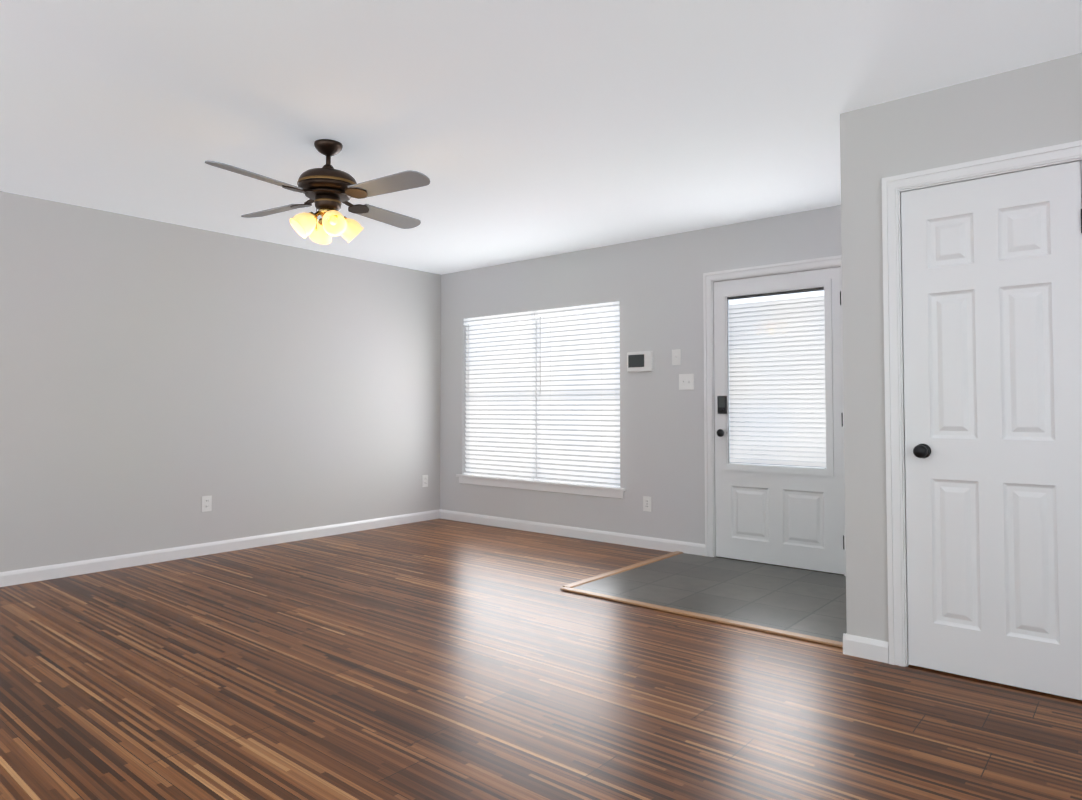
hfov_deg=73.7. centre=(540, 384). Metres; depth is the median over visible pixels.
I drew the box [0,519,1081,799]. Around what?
floor
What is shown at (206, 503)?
electrical outlet
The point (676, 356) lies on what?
light switch
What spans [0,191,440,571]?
wall
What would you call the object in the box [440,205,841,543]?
wall
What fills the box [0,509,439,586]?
baseboard
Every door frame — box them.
[703,255,845,575]
[882,140,1081,666]
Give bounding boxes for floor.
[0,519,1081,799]
[573,553,846,641]
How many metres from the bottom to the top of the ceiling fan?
0.493 m
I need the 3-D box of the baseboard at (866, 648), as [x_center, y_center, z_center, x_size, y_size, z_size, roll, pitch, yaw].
[1.423,1.154,3.168,0.189,0.088,0.013,-2,-2,40]
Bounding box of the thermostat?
[627,351,653,371]
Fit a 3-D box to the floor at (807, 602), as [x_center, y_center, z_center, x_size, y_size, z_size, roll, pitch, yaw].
[1.240,1.234,4.383,1.679,0.005,1.439,-2,-2,40]
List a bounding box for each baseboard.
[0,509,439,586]
[440,509,704,555]
[843,633,888,663]
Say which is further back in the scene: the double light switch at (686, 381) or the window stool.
the window stool
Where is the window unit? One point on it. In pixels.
(537, 371)
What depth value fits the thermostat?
5.72 m
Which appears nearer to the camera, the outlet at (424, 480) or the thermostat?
the thermostat
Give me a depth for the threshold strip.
3.93 m
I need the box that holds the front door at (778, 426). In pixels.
[714,267,843,574]
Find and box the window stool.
[456,474,625,498]
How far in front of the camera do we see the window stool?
6.32 m
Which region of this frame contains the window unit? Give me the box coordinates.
[470,310,619,477]
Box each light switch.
[672,349,680,364]
[679,374,693,389]
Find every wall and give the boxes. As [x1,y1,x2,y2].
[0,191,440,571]
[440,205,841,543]
[840,107,874,638]
[867,53,1081,641]
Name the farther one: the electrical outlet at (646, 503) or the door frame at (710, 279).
the electrical outlet at (646, 503)
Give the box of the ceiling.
[0,0,1081,274]
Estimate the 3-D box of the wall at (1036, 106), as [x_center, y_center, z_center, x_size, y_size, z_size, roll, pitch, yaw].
[2.305,-0.043,2.556,2.110,2.440,0.120,-2,-2,40]
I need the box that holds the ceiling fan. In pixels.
[205,139,429,243]
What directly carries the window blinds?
attached to the window unit
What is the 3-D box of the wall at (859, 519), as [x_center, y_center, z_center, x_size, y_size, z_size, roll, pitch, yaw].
[1.902,-0.002,3.811,0.120,2.440,1.530,-2,-2,40]
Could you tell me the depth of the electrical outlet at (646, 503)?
5.67 m
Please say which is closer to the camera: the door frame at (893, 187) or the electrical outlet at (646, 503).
the door frame at (893, 187)
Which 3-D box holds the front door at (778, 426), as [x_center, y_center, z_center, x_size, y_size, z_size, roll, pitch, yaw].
[1.641,0.240,5.051,0.950,2.025,0.168,-2,-2,40]
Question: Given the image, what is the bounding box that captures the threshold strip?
[560,551,842,647]
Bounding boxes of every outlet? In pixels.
[202,495,211,511]
[422,475,427,486]
[643,496,650,511]
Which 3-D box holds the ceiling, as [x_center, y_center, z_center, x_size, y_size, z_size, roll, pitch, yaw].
[-0.498,-1.297,2.743,6.840,0.080,6.550,-2,-2,40]
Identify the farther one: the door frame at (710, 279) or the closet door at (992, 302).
the door frame at (710, 279)
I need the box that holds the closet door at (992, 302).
[901,161,1081,699]
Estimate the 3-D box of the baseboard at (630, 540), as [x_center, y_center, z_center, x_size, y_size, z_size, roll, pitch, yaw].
[0.102,1.253,6.265,2.901,0.088,0.013,-2,-2,40]
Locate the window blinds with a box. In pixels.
[464,301,619,486]

